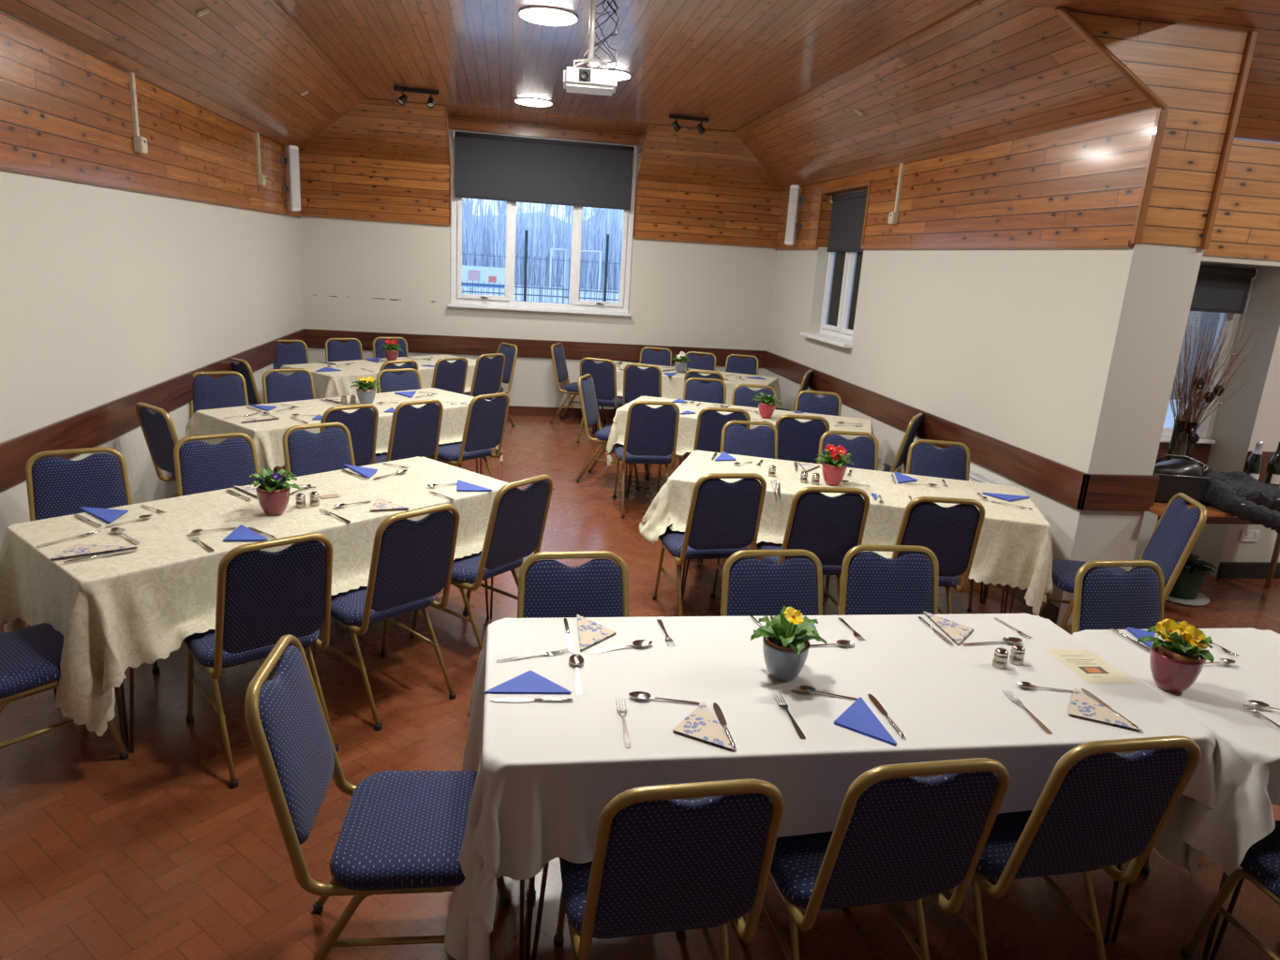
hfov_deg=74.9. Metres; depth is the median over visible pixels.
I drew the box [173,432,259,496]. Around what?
banquet chair
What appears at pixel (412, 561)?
banquet chair
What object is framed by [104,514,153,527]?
spoon
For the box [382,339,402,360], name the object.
potted primrose
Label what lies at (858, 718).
napkin
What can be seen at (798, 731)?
fork
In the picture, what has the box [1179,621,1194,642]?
flower
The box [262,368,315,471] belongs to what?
banquet chair
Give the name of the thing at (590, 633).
napkin
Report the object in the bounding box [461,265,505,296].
board
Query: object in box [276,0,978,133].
ceiling
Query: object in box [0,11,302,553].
wall
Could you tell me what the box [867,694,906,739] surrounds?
knife
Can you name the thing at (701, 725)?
napkin
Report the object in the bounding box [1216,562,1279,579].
baseboard
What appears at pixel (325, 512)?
fork
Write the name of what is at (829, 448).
flower
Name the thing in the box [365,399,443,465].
banquet chair
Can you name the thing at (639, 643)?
spoon
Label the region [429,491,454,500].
fork
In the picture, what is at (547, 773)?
tablecloth
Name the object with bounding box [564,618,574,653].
knife
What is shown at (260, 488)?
pot rim
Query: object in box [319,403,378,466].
banquet chair
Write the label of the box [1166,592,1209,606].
tray
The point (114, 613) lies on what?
tablecloth
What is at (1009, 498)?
napkin
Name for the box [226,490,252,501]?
knife
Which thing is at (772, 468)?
shaker
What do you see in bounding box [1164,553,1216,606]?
planter
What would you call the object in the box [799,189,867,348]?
window
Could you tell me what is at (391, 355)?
pot
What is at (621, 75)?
diffuser
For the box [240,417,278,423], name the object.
napkin
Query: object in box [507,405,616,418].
baseboard
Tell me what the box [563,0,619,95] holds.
projector
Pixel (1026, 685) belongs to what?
spoon
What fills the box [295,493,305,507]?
shaker
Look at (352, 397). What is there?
shaker
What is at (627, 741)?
fork
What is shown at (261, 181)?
conduit
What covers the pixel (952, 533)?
banquet chair
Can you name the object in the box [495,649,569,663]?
fork
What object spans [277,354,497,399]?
tablecloth
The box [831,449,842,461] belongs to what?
flower
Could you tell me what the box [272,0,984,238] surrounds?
trim
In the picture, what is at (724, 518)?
banquet chair
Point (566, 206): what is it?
bare tree
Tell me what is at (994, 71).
ceiling
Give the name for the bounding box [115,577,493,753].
folding table
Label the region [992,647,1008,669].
shaker
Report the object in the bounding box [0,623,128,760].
banquet chair
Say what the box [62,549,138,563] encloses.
knife
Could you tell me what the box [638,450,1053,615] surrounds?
tablecloth
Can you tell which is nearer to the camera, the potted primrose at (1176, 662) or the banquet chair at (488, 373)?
the potted primrose at (1176, 662)
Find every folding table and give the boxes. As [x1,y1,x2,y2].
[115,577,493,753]
[274,458,481,475]
[519,862,1131,959]
[594,405,615,432]
[625,462,651,497]
[677,559,1016,613]
[1202,868,1244,959]
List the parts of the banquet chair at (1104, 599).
frame, backrest, leg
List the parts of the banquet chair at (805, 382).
seat, backrest, frame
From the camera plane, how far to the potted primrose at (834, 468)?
4.68 m
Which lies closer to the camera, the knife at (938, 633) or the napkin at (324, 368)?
the knife at (938, 633)
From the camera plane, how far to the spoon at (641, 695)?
2.28 m
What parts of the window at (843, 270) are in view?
sill, pane, frame, pane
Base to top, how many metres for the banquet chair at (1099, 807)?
0.908 m
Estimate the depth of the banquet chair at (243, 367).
6.92 m
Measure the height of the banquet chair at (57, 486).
0.908 m
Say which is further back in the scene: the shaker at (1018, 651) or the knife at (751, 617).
the knife at (751, 617)
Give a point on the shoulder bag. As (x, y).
(1184, 475)
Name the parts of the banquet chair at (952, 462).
backrest, frame, leg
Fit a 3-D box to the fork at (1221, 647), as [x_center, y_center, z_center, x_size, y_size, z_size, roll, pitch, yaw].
[1.982,0.568,2.877,0.022,0.006,0.175,1,15,-12]
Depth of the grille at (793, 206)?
9.12 m
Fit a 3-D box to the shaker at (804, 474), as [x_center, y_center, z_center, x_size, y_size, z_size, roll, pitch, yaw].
[0.933,-0.019,4.746,0.042,0.061,0.042,1,15,-9]
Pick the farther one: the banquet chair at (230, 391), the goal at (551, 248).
the goal at (551, 248)
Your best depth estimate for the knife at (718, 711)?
2.19 m
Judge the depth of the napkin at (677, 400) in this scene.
7.19 m
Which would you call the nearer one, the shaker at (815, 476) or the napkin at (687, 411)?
the shaker at (815, 476)
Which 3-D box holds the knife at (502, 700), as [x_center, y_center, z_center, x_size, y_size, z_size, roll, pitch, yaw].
[-0.290,0.590,2.239,0.219,0.008,0.019,2,15,-6]
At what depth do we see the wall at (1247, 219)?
5.57 m
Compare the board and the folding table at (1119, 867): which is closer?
the folding table at (1119, 867)
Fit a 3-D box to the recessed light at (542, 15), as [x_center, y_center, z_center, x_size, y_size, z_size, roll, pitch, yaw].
[-0.549,-2.772,4.996,0.360,0.019,0.360,1,15,-9]
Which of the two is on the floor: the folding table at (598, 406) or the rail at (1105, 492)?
the folding table at (598, 406)
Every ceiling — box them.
[0,0,1279,190]
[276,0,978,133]
[1018,0,1244,23]
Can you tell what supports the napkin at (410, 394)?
on the tablecloth at (267, 436)
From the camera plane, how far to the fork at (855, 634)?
2.79 m
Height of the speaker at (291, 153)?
0.625 m
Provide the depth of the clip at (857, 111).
6.40 m
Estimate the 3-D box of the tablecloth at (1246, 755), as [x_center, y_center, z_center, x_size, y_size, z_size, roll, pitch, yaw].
[1.959,0.827,2.690,1.020,0.398,0.950,1,15,-10]
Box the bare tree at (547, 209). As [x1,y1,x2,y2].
[537,204,552,301]
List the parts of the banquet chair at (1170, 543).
leg, leg, seat, frame, backrest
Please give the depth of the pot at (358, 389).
6.14 m
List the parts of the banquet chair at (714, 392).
backrest, frame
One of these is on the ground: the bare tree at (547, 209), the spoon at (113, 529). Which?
the bare tree at (547, 209)
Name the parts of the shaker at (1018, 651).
lid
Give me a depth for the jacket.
4.72 m
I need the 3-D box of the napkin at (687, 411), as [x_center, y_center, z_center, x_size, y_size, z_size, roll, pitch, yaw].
[0.390,-0.537,6.682,0.092,0.006,0.176,9,16,20]
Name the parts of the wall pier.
moulding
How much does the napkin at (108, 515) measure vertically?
0.006 m
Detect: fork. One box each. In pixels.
[36,530,101,547]
[140,505,166,513]
[186,534,214,551]
[319,508,350,522]
[383,462,408,468]
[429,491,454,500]
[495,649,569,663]
[615,699,631,748]
[656,619,675,647]
[773,694,805,740]
[834,425,862,427]
[837,617,865,640]
[991,501,1034,509]
[994,617,1033,639]
[1002,690,1052,734]
[1211,642,1238,655]
[1242,704,1279,729]
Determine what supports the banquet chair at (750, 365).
on the floor
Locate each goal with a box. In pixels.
[548,247,566,303]
[580,250,601,301]
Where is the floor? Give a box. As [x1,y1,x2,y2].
[0,415,1279,959]
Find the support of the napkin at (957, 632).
on the tablecloth at (547, 773)
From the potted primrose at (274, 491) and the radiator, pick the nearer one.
the potted primrose at (274, 491)
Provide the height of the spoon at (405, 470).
0.011 m
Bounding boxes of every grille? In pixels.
[289,148,300,208]
[785,188,798,241]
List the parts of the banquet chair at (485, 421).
seat, backrest, leg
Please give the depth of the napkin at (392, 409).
6.00 m
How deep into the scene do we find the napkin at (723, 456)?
5.19 m
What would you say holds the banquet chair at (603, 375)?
on the floor
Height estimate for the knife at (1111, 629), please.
0.008 m
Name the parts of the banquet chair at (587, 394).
backrest, leg, frame, leg, seat, leg, leg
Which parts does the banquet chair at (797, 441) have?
frame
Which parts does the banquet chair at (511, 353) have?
backrest, frame, leg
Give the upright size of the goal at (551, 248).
2.232 m
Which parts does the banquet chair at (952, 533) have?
seat, backrest, leg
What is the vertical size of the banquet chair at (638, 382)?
0.908 m
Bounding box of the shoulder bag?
[1152,454,1209,502]
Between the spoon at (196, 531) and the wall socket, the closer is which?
the spoon at (196, 531)
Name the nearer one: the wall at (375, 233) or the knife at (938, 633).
the knife at (938, 633)
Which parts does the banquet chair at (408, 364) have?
backrest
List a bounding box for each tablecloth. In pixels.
[0,456,524,737]
[183,387,502,476]
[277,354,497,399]
[444,613,1215,959]
[579,360,782,408]
[606,396,884,474]
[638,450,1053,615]
[1071,627,1279,876]
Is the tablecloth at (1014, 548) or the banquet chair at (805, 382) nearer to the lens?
the tablecloth at (1014, 548)
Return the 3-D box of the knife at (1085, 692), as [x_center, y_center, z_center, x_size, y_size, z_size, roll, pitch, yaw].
[1.345,0.655,2.389,0.021,0.008,0.237,1,15,-11]
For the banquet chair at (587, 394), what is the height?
0.908 m
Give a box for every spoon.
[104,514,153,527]
[110,527,140,544]
[188,527,236,534]
[290,484,311,494]
[334,501,371,507]
[372,469,407,479]
[427,483,457,487]
[568,654,583,695]
[587,640,652,654]
[628,691,699,705]
[796,685,857,700]
[809,640,854,647]
[841,479,869,486]
[904,483,937,486]
[962,637,1022,646]
[1016,682,1072,693]
[1204,658,1235,664]
[1248,699,1279,710]
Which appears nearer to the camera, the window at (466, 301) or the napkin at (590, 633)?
the napkin at (590, 633)
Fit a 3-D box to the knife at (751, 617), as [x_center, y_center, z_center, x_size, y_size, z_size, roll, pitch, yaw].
[0.408,0.492,2.779,0.017,0.008,0.191,-1,15,-16]
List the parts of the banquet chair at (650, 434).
leg, leg, seat, frame, backrest, leg, leg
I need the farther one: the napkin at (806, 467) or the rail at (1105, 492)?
the napkin at (806, 467)
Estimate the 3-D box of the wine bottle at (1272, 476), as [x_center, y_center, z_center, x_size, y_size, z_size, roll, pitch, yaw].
[4.013,-0.088,5.268,0.088,0.313,0.089,1,15,-9]
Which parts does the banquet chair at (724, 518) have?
leg, leg, seat, frame, leg, backrest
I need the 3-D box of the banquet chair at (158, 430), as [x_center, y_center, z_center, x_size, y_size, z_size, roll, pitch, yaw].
[-2.711,-0.048,5.207,0.432,0.908,0.609,14,18,33]
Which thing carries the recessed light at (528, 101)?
in the ceiling at (730, 64)
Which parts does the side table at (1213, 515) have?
leg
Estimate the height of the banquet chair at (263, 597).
0.908 m
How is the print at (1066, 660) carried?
on the menu card at (1092, 669)
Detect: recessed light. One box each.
[514,97,552,106]
[518,6,578,25]
[594,68,631,80]
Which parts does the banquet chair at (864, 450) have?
leg, backrest, frame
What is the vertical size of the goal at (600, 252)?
2.232 m
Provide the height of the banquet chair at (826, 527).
0.908 m
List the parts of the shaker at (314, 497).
lid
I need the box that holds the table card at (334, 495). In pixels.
[319,493,339,498]
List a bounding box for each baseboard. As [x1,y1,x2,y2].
[0,494,175,634]
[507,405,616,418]
[996,583,1059,624]
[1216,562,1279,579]
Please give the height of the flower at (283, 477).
0.036 m
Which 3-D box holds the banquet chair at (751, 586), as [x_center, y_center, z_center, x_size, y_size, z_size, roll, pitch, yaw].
[0.520,0.769,2.893,0.432,0.908,0.609,0,15,-12]
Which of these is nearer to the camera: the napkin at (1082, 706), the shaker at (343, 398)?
the napkin at (1082, 706)
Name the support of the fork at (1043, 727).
on the tablecloth at (547, 773)
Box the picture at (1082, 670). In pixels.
[1078,667,1108,673]
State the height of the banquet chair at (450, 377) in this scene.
0.908 m
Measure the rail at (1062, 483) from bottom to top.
0.205 m
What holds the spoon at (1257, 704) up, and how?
on the tablecloth at (1246, 755)
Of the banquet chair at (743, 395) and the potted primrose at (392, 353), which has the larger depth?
the potted primrose at (392, 353)
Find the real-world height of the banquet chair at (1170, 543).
0.908 m
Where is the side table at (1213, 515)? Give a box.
[1148,487,1279,589]
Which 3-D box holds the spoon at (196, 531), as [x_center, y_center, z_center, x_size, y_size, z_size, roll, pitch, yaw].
[-1.720,0.201,3.360,0.175,0.011,0.035,-9,19,-39]
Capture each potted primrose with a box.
[249,466,302,515]
[349,376,381,404]
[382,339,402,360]
[671,351,691,372]
[750,606,827,682]
[751,392,782,418]
[815,444,854,486]
[1137,618,1214,693]
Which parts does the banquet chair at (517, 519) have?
leg, leg, leg, seat, frame, leg, backrest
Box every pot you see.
[255,487,290,515]
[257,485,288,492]
[356,388,375,404]
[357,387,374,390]
[384,350,398,360]
[674,361,687,372]
[758,402,775,418]
[759,401,774,405]
[762,637,810,682]
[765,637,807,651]
[821,462,847,486]
[823,461,846,467]
[1149,643,1205,693]
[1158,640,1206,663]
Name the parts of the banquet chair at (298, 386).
backrest, frame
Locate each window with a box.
[447,130,638,316]
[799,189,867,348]
[1156,265,1275,481]
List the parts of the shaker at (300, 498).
lid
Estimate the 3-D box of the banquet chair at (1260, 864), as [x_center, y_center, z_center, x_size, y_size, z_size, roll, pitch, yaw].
[1.880,1.057,2.131,0.432,0.908,0.609,1,15,-11]
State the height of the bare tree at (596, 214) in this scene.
9.320 m
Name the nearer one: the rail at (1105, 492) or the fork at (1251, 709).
the fork at (1251, 709)
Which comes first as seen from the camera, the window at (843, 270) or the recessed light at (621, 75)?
the recessed light at (621, 75)
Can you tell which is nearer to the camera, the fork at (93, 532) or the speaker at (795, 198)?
the fork at (93, 532)
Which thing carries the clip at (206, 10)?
attached to the ceiling at (994, 71)
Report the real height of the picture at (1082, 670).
0.001 m
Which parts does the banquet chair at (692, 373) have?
backrest, frame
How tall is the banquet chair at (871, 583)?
0.908 m
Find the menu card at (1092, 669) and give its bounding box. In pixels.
[1044,649,1136,684]
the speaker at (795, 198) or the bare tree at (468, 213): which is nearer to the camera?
the speaker at (795, 198)
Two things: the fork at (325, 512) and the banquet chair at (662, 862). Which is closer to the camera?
the banquet chair at (662, 862)
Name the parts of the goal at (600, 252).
post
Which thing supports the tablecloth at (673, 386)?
on the folding table at (598, 406)
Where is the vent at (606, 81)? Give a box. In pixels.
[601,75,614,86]
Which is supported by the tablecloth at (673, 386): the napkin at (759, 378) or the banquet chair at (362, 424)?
the napkin at (759, 378)
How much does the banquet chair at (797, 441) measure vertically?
0.908 m
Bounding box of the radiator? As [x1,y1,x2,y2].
[901,444,1003,485]
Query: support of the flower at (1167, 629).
on the potted primrose at (1176, 662)
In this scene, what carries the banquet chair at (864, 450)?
on the floor
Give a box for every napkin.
[49,544,137,561]
[79,506,128,523]
[223,524,267,541]
[233,485,257,498]
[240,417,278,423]
[250,404,276,411]
[312,415,322,419]
[315,367,341,372]
[325,399,341,402]
[344,464,377,478]
[365,357,380,362]
[370,497,409,511]
[384,407,394,412]
[394,391,416,398]
[456,479,492,491]
[484,670,571,694]
[577,614,616,652]
[663,372,676,376]
[671,399,687,402]
[672,702,734,752]
[680,410,695,414]
[714,451,736,461]
[748,376,765,379]
[770,479,776,492]
[798,461,819,472]
[833,697,897,746]
[893,471,917,483]
[922,611,973,645]
[982,492,1029,501]
[1068,687,1142,732]
[1126,627,1154,647]
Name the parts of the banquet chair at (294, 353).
frame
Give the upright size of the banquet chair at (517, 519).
0.908 m
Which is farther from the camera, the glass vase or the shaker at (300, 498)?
the glass vase
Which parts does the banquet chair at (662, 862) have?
leg, seat, backrest, leg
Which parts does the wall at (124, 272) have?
moulding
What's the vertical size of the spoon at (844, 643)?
0.011 m
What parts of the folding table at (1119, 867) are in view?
leg, leg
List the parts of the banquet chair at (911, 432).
seat, backrest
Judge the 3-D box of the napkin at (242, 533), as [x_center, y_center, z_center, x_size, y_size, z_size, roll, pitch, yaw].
[-1.563,0.213,3.365,0.166,0.006,0.192,1,15,-9]
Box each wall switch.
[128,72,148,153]
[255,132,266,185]
[888,163,904,223]
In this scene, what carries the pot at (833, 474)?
on the potted primrose at (834, 468)
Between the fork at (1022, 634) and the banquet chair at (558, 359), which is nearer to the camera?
the fork at (1022, 634)
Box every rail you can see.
[0,328,305,491]
[304,328,765,367]
[763,350,1089,510]
[1076,474,1160,511]
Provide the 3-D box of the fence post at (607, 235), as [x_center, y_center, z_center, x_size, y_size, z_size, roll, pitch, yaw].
[-0.725,-3.785,17.203,0.055,2.460,0.055,1,15,-9]
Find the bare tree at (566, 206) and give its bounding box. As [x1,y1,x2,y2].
[565,205,571,298]
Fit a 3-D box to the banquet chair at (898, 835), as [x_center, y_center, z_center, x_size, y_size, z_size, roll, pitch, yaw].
[0.546,0.963,2.163,0.432,0.908,0.609,0,15,-12]
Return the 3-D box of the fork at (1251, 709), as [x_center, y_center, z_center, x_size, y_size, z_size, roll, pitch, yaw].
[1.795,0.688,2.377,0.022,0.006,0.175,1,15,-8]
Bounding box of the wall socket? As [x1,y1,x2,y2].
[1238,530,1260,542]
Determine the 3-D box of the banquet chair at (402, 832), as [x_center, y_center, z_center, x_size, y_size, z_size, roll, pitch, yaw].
[-0.644,0.879,2.191,0.609,0.908,0.432,2,15,-7]
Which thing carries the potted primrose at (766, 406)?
on the tablecloth at (687, 424)
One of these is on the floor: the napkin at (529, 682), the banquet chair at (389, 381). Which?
the banquet chair at (389, 381)
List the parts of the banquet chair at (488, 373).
seat, backrest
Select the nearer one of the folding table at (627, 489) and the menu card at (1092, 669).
the menu card at (1092, 669)
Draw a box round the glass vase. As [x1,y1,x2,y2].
[1165,418,1198,461]
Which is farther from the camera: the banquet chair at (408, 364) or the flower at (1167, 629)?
the banquet chair at (408, 364)
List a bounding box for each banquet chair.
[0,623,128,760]
[25,446,159,694]
[135,402,178,497]
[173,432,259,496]
[183,533,338,788]
[189,371,248,418]
[230,357,261,405]
[244,634,509,959]
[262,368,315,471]
[273,340,309,372]
[282,422,355,477]
[310,504,460,730]
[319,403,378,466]
[325,338,363,361]
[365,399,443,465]
[372,337,408,358]
[376,359,417,393]
[376,368,422,393]
[409,475,552,651]
[428,392,509,478]
[431,357,468,394]
[463,353,505,401]
[496,342,518,427]
[517,550,628,900]
[550,342,606,428]
[553,778,784,959]
[576,357,625,443]
[576,373,649,490]
[612,401,679,519]
[622,363,661,406]
[639,346,672,366]
[652,473,766,616]
[678,370,724,460]
[678,377,726,466]
[684,351,716,371]
[686,407,750,457]
[720,420,777,459]
[720,550,822,616]
[724,354,759,375]
[730,758,1009,959]
[731,384,776,409]
[756,487,870,609]
[774,414,829,463]
[775,370,812,411]
[794,389,841,416]
[818,430,878,595]
[838,544,938,615]
[882,413,922,473]
[888,496,985,614]
[905,439,974,612]
[942,735,1200,959]
[1038,492,1206,629]
[1071,560,1164,875]
[1180,820,1279,959]
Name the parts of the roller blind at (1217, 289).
pull cord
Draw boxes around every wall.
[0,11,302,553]
[297,131,782,409]
[764,106,1157,625]
[1133,139,1279,577]
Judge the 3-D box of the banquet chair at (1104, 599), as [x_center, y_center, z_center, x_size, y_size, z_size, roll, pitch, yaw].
[1.862,0.820,3.026,0.432,0.908,0.609,1,15,-11]
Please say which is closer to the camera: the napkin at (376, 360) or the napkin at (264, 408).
the napkin at (264, 408)
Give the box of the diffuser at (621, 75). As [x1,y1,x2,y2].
[613,71,629,80]
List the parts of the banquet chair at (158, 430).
backrest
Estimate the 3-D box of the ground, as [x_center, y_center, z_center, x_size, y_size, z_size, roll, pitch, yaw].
[-11.097,-17.052,69.834,180.000,0.001,134.580,1,15,-9]
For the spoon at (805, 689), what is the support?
on the tablecloth at (547, 773)
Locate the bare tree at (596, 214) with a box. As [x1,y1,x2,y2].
[583,207,611,294]
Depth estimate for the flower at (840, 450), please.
4.70 m
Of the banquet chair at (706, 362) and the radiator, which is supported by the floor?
the banquet chair at (706, 362)
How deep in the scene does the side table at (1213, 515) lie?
4.75 m
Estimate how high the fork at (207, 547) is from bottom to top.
0.006 m
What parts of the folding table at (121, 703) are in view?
leg, leg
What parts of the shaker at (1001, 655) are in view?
lid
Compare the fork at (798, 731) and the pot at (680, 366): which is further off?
the pot at (680, 366)
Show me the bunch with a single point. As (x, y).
(1189, 415)
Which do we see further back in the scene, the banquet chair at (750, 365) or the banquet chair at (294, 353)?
the banquet chair at (750, 365)
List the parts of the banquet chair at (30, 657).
leg, frame, seat, leg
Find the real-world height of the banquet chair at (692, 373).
0.908 m
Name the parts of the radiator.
panel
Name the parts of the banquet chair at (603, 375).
leg, backrest, frame, seat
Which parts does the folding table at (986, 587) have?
leg, leg, leg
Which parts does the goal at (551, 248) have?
post, post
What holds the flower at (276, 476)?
on the potted primrose at (274, 491)
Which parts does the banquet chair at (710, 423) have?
backrest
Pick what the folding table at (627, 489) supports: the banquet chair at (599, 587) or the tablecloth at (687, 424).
the tablecloth at (687, 424)
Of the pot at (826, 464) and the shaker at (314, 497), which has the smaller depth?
the shaker at (314, 497)
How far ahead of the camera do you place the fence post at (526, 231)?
16.79 m
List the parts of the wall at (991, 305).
moulding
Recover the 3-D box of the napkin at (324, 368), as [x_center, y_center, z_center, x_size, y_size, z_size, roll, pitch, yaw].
[-2.871,-1.023,7.734,0.204,0.006,0.271,1,15,-9]
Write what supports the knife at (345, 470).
on the tablecloth at (114, 613)
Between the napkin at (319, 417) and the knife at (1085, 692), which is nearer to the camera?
the knife at (1085, 692)
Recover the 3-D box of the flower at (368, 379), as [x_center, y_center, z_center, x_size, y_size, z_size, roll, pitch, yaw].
[-1.990,-0.745,6.161,0.057,0.036,0.050,1,15,-9]
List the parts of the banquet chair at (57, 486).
frame, backrest, leg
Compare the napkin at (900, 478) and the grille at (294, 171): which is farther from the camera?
the grille at (294, 171)
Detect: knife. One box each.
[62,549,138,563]
[74,514,102,527]
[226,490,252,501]
[248,527,276,538]
[342,469,366,479]
[490,698,572,702]
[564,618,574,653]
[713,702,736,750]
[750,615,761,626]
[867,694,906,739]
[918,616,952,645]
[1081,688,1142,732]
[1108,626,1150,651]
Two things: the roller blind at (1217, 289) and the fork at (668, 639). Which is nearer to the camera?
the fork at (668, 639)
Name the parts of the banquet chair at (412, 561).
leg, leg, seat, leg, frame, backrest, leg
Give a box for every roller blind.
[452,130,636,231]
[826,191,867,252]
[1190,265,1257,366]
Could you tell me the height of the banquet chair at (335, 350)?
0.908 m
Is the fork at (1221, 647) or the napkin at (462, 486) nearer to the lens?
the fork at (1221, 647)
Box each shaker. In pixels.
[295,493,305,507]
[309,491,319,506]
[341,396,346,404]
[350,395,356,403]
[768,465,775,476]
[800,471,807,482]
[811,473,819,484]
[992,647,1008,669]
[1009,644,1025,666]
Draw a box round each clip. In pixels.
[196,8,208,16]
[854,108,863,116]
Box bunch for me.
[1170,316,1255,459]
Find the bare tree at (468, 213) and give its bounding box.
[461,197,480,294]
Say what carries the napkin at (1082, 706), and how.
on the tablecloth at (547, 773)
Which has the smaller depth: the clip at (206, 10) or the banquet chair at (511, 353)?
the clip at (206, 10)
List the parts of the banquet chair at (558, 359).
backrest, leg, frame, leg, seat, leg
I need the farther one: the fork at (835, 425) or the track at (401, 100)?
the track at (401, 100)
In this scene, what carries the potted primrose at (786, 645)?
on the tablecloth at (547, 773)
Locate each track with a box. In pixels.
[393,86,438,108]
[668,114,708,134]
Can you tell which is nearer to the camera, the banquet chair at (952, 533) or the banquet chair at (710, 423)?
the banquet chair at (952, 533)
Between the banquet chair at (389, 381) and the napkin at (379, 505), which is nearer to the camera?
the napkin at (379, 505)
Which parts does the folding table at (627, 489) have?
leg, leg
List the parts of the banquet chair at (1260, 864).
leg, seat, frame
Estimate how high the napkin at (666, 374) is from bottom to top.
0.006 m
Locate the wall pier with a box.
[1054,7,1257,625]
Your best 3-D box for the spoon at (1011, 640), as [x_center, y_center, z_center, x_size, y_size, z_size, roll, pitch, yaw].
[1.172,0.540,2.777,0.222,0.011,0.045,0,15,-13]
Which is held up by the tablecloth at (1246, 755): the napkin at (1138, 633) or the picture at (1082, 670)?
the napkin at (1138, 633)
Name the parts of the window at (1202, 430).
sill, pane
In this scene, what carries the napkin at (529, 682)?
on the tablecloth at (547, 773)
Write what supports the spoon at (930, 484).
on the tablecloth at (1014, 548)
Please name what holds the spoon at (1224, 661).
on the tablecloth at (1246, 755)
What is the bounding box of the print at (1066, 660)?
[1066,659,1101,677]
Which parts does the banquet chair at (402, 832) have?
backrest, leg, leg, frame, seat, leg, leg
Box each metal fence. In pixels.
[461,252,620,304]
[461,280,619,303]
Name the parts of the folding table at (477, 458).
leg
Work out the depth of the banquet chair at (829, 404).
7.16 m
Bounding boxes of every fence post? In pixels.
[523,230,527,301]
[603,234,609,301]
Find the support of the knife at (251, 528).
on the tablecloth at (114, 613)
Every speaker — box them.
[281,145,300,211]
[784,184,804,245]
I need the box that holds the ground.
[456,281,1188,427]
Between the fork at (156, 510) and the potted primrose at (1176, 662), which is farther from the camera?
the fork at (156, 510)
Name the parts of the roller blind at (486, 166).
pull cord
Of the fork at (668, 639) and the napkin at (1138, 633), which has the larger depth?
the napkin at (1138, 633)
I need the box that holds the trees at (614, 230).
[461,198,622,290]
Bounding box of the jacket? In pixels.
[1197,465,1279,534]
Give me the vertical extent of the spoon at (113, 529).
0.011 m
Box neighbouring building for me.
[1169,254,1274,400]
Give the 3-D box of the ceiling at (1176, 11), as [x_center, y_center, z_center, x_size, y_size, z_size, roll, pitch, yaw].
[2.689,-1.408,0.798,0.833,0.115,6.645,1,15,-9]
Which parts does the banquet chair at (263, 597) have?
leg, leg, seat, frame, backrest, leg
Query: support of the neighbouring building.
on the ground
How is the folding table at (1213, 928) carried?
on the floor
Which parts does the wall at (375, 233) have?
moulding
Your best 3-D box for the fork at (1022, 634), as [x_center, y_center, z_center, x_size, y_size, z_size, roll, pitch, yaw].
[1.297,0.515,2.909,0.022,0.006,0.178,-1,15,-18]
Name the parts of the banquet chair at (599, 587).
frame, backrest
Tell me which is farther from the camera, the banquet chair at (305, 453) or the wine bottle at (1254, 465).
the wine bottle at (1254, 465)
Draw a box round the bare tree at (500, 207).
[491,200,518,267]
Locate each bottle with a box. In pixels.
[1243,441,1263,481]
[1263,442,1279,488]
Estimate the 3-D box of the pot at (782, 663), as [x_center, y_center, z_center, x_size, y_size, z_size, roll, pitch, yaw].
[0.425,0.525,2.454,0.137,0.112,0.137,1,15,-9]
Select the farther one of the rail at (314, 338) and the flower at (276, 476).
the rail at (314, 338)
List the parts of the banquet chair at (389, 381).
backrest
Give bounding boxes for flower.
[271,472,280,480]
[275,475,285,484]
[366,376,373,382]
[783,607,803,625]
[825,444,835,451]
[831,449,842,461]
[834,446,847,456]
[1155,618,1183,642]
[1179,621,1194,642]
[1183,625,1208,649]
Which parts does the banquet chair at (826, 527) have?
seat, frame, backrest, leg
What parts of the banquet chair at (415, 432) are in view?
seat, frame, backrest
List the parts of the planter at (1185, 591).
pot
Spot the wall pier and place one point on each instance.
(1195, 77)
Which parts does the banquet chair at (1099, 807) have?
leg, seat, frame, leg, backrest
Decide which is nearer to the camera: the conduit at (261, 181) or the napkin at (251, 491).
the napkin at (251, 491)

